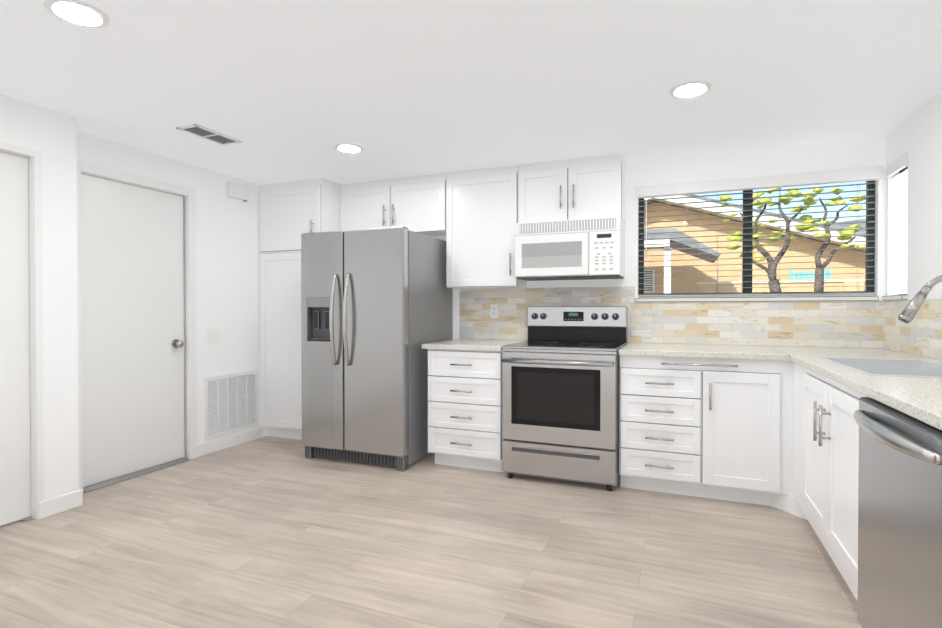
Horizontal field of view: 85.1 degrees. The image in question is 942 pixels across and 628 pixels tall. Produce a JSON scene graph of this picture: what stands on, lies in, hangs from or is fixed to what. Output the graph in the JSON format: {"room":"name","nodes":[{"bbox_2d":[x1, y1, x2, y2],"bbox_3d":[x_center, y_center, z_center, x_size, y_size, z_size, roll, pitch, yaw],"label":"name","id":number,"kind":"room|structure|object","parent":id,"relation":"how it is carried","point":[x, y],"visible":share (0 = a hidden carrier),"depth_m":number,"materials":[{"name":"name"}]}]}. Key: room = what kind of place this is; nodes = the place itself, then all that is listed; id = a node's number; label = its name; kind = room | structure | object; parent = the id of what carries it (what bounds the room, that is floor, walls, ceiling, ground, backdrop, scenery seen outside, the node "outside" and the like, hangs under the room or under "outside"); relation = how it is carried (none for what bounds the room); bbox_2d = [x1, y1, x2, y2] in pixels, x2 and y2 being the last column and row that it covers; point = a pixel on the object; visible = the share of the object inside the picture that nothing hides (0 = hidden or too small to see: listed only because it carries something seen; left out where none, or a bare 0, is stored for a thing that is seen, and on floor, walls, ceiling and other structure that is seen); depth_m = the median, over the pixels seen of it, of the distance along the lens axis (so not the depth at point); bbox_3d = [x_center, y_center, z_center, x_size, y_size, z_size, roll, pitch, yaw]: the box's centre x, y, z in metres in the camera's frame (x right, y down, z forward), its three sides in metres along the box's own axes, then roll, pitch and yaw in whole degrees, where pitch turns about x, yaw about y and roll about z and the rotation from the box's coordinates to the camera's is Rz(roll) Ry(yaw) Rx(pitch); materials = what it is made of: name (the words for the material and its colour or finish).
{"room":"kitchen","nodes":[
{"label":"kitchen","id":0,"kind":"room"},
{"bbox_2d":[0,94,78,500],"bbox_3d":[-3.644,0.013,0.722,0.750,2.280,5.250,0,1,22],"label":"wall","id":1,"kind":"structure","parent":0,"point":[50,135],"depth_m":2.91,"materials":[{"name":"white paint"}]},
{"bbox_2d":[0,151,31,525],"bbox_3d":[-2.690,0.141,2.273,0.084,1.993,1.228,0,1,22],"label":"closet door","id":2,"kind":"structure","parent":1,"relation":"in","point":[15,496],"depth_m":2.77,"materials":[{"name":"white wood"}]},
{"bbox_2d":[38,427,260,518],"bbox_3d":[-3.088,1.099,1.394,0.243,0.094,6.897,0,1,22],"label":"baseboard","id":3,"kind":"structure","parent":1,"relation":"attached to","point":[58,504],"depth_m":3.03,"materials":[{"name":"white wood"}]},
{"bbox_2d":[77,131,266,444],"bbox_3d":[-2.184,-0.018,4.133,0.150,2.280,2.170,0,1,22],"label":"wall","id":4,"kind":"structure","parent":0,"point":[228,266],"depth_m":4.20,"materials":[{"name":"white paint"}]},
{"bbox_2d":[81,174,186,486],"bbox_3d":[-2.326,0.105,3.595,0.116,2.000,0.748,0,1,22],"label":"entry door","id":5,"kind":"structure","parent":4,"relation":"in","point":[134,330],"depth_m":3.56,"materials":[{"name":"white wood"}]},
{"bbox_2d":[83,457,190,492],"bbox_3d":[-2.339,1.117,3.607,0.105,0.018,0.752,0,1,22],"label":"sill","id":6,"kind":"structure","parent":4,"relation":"attached to","point":[92,487],"depth_m":3.54,"materials":[{"name":"silver metal"}]},
{"bbox_2d":[207,328,220,342],"bbox_3d":[-2.085,0.174,4.162,0.011,0.118,0.135,0,1,22],"label":"switch plate","id":7,"kind":"object","parent":4,"relation":"attached to","point":[213,335],"visible":1,"depth_m":4.16,"materials":[{"name":"white plastic"}]},
{"bbox_2d":[204,370,257,440],"bbox_3d":[-2.015,0.756,4.335,0.014,0.503,0.560,0,1,22],"label":"air vent","id":8,"kind":"object","parent":4,"relation":"in","point":[230,403],"visible":1,"depth_m":4.31,"materials":[{"name":"white metal"}]},
{"bbox_2d":[226,181,249,201],"bbox_3d":[-1.979,-1.039,4.359,0.050,0.132,0.210,0,1,22],"label":"door chime","id":9,"kind":"object","parent":4,"relation":"attached to","point":[235,190],"visible":1,"depth_m":4.33,"materials":[{"name":"white plastic"}]},
{"bbox_2d":[0,436,861,627],"bbox_3d":[-1.091,1.201,0.867,5.380,0.100,7.660,0,1,22],"label":"floor","id":10,"kind":"structure","parent":0,"point":[270,532],"depth_m":2.42,"materials":[{"name":"wood"}]},
{"bbox_2d":[260,178,340,439],"bbox_3d":[-1.498,-0.023,4.710,0.683,2.278,0.579,0,1,22],"label":"pantry","id":11,"kind":"object","parent":10,"relation":"on","point":[291,212],"visible":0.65,"depth_m":4.51,"materials":[{"name":"white wood"}]},
{"bbox_2d":[301,226,452,470],"bbox_3d":[-0.749,0.245,4.164,0.903,1.753,0.938,0,1,22],"label":"fridge","id":12,"kind":"object","parent":10,"relation":"on","point":[376,309],"visible":1,"depth_m":3.80,"materials":[{"name":"grey metal"}]},
{"bbox_2d":[428,349,503,471],"bbox_3d":[0.070,0.689,3.971,0.583,0.868,0.757,0,1,22],"label":"base cabinet","id":13,"kind":"object","parent":10,"relation":"on","point":[465,408],"visible":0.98,"depth_m":3.66,"materials":[{"name":"white wood"}]},
{"bbox_2d":[422,339,526,350],"bbox_3d":[0.060,0.235,3.982,0.615,0.035,0.735,0,1,22],"label":"countertop","id":14,"kind":"structure","parent":13,"relation":"on","point":[458,344],"depth_m":3.72,"materials":[{"name":"stone"}]},
{"bbox_2d":[434,136,885,348],"bbox_3d":[0.510,-0.019,4.268,4.980,2.280,0.132,0,1,22],"label":"wall","id":15,"kind":"structure","parent":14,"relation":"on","point":[859,324],"depth_m":3.70,"materials":[{"name":"tile"}]},
{"bbox_2d":[340,173,446,236],"bbox_3d":[-0.648,-0.921,4.498,1.041,0.478,0.319,0,1,22],"label":"upper cabinet","id":16,"kind":"object","parent":15,"relation":"attached to","point":[417,204],"visible":0.65,"depth_m":4.37,"materials":[{"name":"white wood"}]},
{"bbox_2d":[446,165,526,288],"bbox_3d":[0.120,-0.686,4.188,0.608,0.944,0.319,0,1,22],"label":"upper cabinet","id":17,"kind":"object","parent":15,"relation":"attached to","point":[481,212],"visible":0.94,"depth_m":4.08,"materials":[{"name":"white wood"}]},
{"bbox_2d":[490,304,497,317],"bbox_3d":[0.196,-0.025,4.320,0.072,0.116,0.007,0,1,22],"label":"electrical outlet plate","id":18,"kind":"object","parent":15,"relation":"attached to","point":[493,310],"visible":1,"depth_m":4.32,"materials":[{"name":"white plastic"}]},
{"bbox_2d":[518,154,625,222],"bbox_3d":[0.764,-0.925,3.924,0.776,0.460,0.319,0,1,22],"label":"upper cabinet","id":19,"kind":"object","parent":15,"relation":"attached to","point":[588,187],"visible":0.83,"depth_m":3.81,"materials":[{"name":"white wood"}]},
{"bbox_2d":[515,216,624,280],"bbox_3d":[0.754,-0.480,3.901,0.773,0.423,0.378,0,1,22],"label":"microwave","id":20,"kind":"object","parent":19,"relation":"attached to","point":[583,249],"visible":1,"depth_m":3.73,"materials":[{"name":"white"}]},
{"bbox_2d":[635,180,878,301],"bbox_3d":[1.961,-0.511,3.651,1.509,0.844,0.125,0,1,22],"label":"window","id":21,"kind":"structure","parent":15,"relation":"in","point":[747,266],"depth_m":3.65,"materials":[{"name":"grey"}]},
{"bbox_2d":[636,166,883,297],"bbox_3d":[1.956,-0.535,3.610,1.514,0.830,0.109,0,1,22],"label":"window blinds","id":22,"kind":"object","parent":21,"relation":"attached to","point":[804,179],"visible":1,"depth_m":3.58,"materials":[{"name":"white plastic"}]},
{"bbox_2d":[501,306,627,490],"bbox_3d":[0.687,0.535,3.672,0.764,1.182,0.803,0,1,22],"label":"stove","id":23,"kind":"object","parent":10,"relation":"on","point":[560,392],"visible":0.98,"depth_m":3.39,"materials":[{"name":"grey metal"}]},
{"bbox_2d":[619,355,714,498],"bbox_3d":[1.326,0.694,3.484,0.543,0.868,0.716,0,1,22],"label":"base cabinet","id":24,"kind":"object","parent":10,"relation":"on","point":[667,417],"depth_m":3.15,"materials":[{"name":"white wood"}]},
{"bbox_2d":[619,343,785,360],"bbox_3d":[1.487,0.241,3.386,0.915,0.035,0.765,0,1,22],"label":"countertop","id":25,"kind":"structure","parent":24,"relation":"on","point":[631,349],"depth_m":3.17,"materials":[{"name":"stone"}]},
{"bbox_2d":[715,358,782,510],"bbox_3d":[1.708,0.695,3.329,0.412,0.868,0.716,0,1,22],"label":"base cabinet","id":26,"kind":"object","parent":10,"relation":"on","point":[781,435],"depth_m":2.99,"materials":[{"name":"white wood"}]},
{"bbox_2d":[783,360,867,526],"bbox_3d":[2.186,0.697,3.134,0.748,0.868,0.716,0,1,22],"label":"base cabinet","id":27,"kind":"object","parent":10,"relation":"on","point":[821,430],"depth_m":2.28,"materials":[{"name":"white wood"}]},
{"bbox_2d":[770,275,941,430],"bbox_3d":[1.860,0.125,2.198,0.649,0.598,2.685,0,1,22],"label":"countertop","id":28,"kind":"structure","parent":27,"relation":"on","point":[909,384],"depth_m":2.20,"materials":[{"name":"stone"}]},
{"bbox_2d":[818,357,941,377],"bbox_3d":[1.881,0.327,2.253,0.444,0.194,0.784,0,1,22],"label":"sink","id":29,"kind":"object","parent":28,"relation":"in","point":[863,366],"depth_m":2.29,"materials":[{"name":"white ceramic"}]},
{"bbox_2d":[898,275,941,322],"bbox_3d":[2.013,0.030,2.170,0.316,0.407,0.111,0,1,22],"label":"faucet","id":30,"kind":"object","parent":28,"relation":"on","point":[910,311],"depth_m":2.21,"materials":[{"name":"silver metal"}]},
{"bbox_2d":[854,397,941,627],"bbox_3d":[1.439,0.712,1.345,0.655,0.861,0.628,0,1,22],"label":"dishwasher","id":31,"kind":"object","parent":10,"relation":"on","point":[900,524],"visible":0.98,"depth_m":1.41,"materials":[{"name":"grey metal"}]},
{"bbox_2d":[0,0,941,184],"bbox_3d":[-1.091,-1.179,0.845,5.380,0.100,7.660,0,1,22],"label":"ceiling","id":32,"kind":"structure","parent":0,"point":[288,90],"depth_m":2.47,"materials":[{"name":"white paint"}]},
{"bbox_2d":[44,0,109,27],"bbox_3d":[-1.481,-1.134,1.932,0.196,0.006,0.196,0,1,22],"label":"recessed light","id":33,"kind":"object","parent":32,"relation":"in","point":[80,13],"visible":1,"depth_m":1.93,"materials":[{"name":"white plastic"}]},
{"bbox_2d":[176,124,241,145],"bbox_3d":[-1.670,-1.146,3.288,0.170,0.008,0.350,0,1,22],"label":"ceiling vent","id":34,"kind":"object","parent":32,"relation":"in","point":[208,134],"visible":1,"depth_m":3.27,"materials":[{"name":"white metal"}]},
{"bbox_2d":[334,143,362,152],"bbox_3d":[-0.845,-1.149,3.552,0.196,0.006,0.196,0,1,22],"label":"recessed light","id":35,"kind":"object","parent":32,"relation":"in","point":[349,147],"visible":0.94,"depth_m":3.54,"materials":[{"name":"white plastic"}]},
{"bbox_2d":[669,80,710,97],"bbox_3d":[1.113,-1.140,2.606,0.196,0.006,0.196,0,1,22],"label":"recessed light","id":36,"kind":"object","parent":32,"relation":"in","point":[688,89],"visible":1,"depth_m":2.60,"materials":[{"name":"white plastic"}]},
{"bbox_2d":[880,90,941,359],"bbox_3d":[1.340,0.020,-0.131,0.132,2.280,7.420,0,1,22],"label":"wall","id":37,"kind":"structure","parent":0,"point":[916,136],"depth_m":2.84,"materials":[{"name":"white paint"}]},
{"bbox_2d":[882,166,907,300],"bbox_3d":[2.640,-0.506,3.124,0.125,0.844,0.319,0,1,22],"label":"window","id":38,"kind":"structure","parent":37,"relation":"in","point":[897,297],"depth_m":3.15,"materials":[{"name":"grey"}]},
{"bbox_2d":[886,153,907,294],"bbox_3d":[2.613,-0.531,3.139,0.048,0.820,0.306,0,1,22],"label":"window blinds","id":39,"kind":"object","parent":38,"relation":"attached to","point":[899,248],"visible":0.75,"depth_m":3.15,"materials":[{"name":"white plastic"}]},
{"label":"outside","id":40,"kind":"structure","parent":0,"visible":0},
{"bbox_3d":[14.157,1.198,34.459,80.000,0.200,65.460,0,1,22],"label":"ground","id":41,"kind":"structure","parent":40,"visible":0},
{"bbox_2d":[644,228,720,292],"bbox_3d":[2.541,-0.126,10.465,4.520,2.880,1.440,0,1,22],"label":"porch","id":42,"kind":"object","parent":41,"relation":"on","point":[679,247],"depth_m":9.35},
{"bbox_2d":[644,194,865,293],"bbox_3d":[4.906,-0.741,14.982,16.300,4.030,8.480,0,1,22],"label":"neighboring house","id":43,"kind":"structure","parent":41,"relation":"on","point":[683,282],"depth_m":10.71,"materials":[{"name":"paint"}]},
{"bbox_2d":[789,269,830,279],"bbox_3d":[6.535,0.230,9.904,0.685,2.180,0.080,0,1,22],"label":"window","id":44,"kind":"structure","parent":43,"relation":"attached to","point":[791,275],"depth_m":9.89,"materials":[{"name":"teal glass"}]},
{"bbox_2d":[697,279,864,292],"bbox_3d":[7.718,0.347,9.025,6.860,1.960,0.240,0,1,22],"label":"wall","id":45,"kind":"structure","parent":41,"relation":"on","point":[730,286],"depth_m":9.65,"materials":[{"name":"paint"}]},
{"bbox_2d":[720,188,865,291],"bbox_3d":[4.350,-0.198,6.857,1.862,3.118,0.572,0,1,22],"label":"tree","id":46,"kind":"object","parent":41,"relation":"on","point":[818,270],"depth_m":6.82,"materials":[{"name":"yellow plant"}]},
{"bbox_2d":[830,219,865,233],"bbox_3d":[20.570,-1.772,28.299,10.500,5.850,8.800,0,1,22],"label":"house","id":47,"kind":"structure","parent":41,"relation":"on","point":[863,231],"depth_m":24.48,"materials":[{"name":"paint"}]}
]}

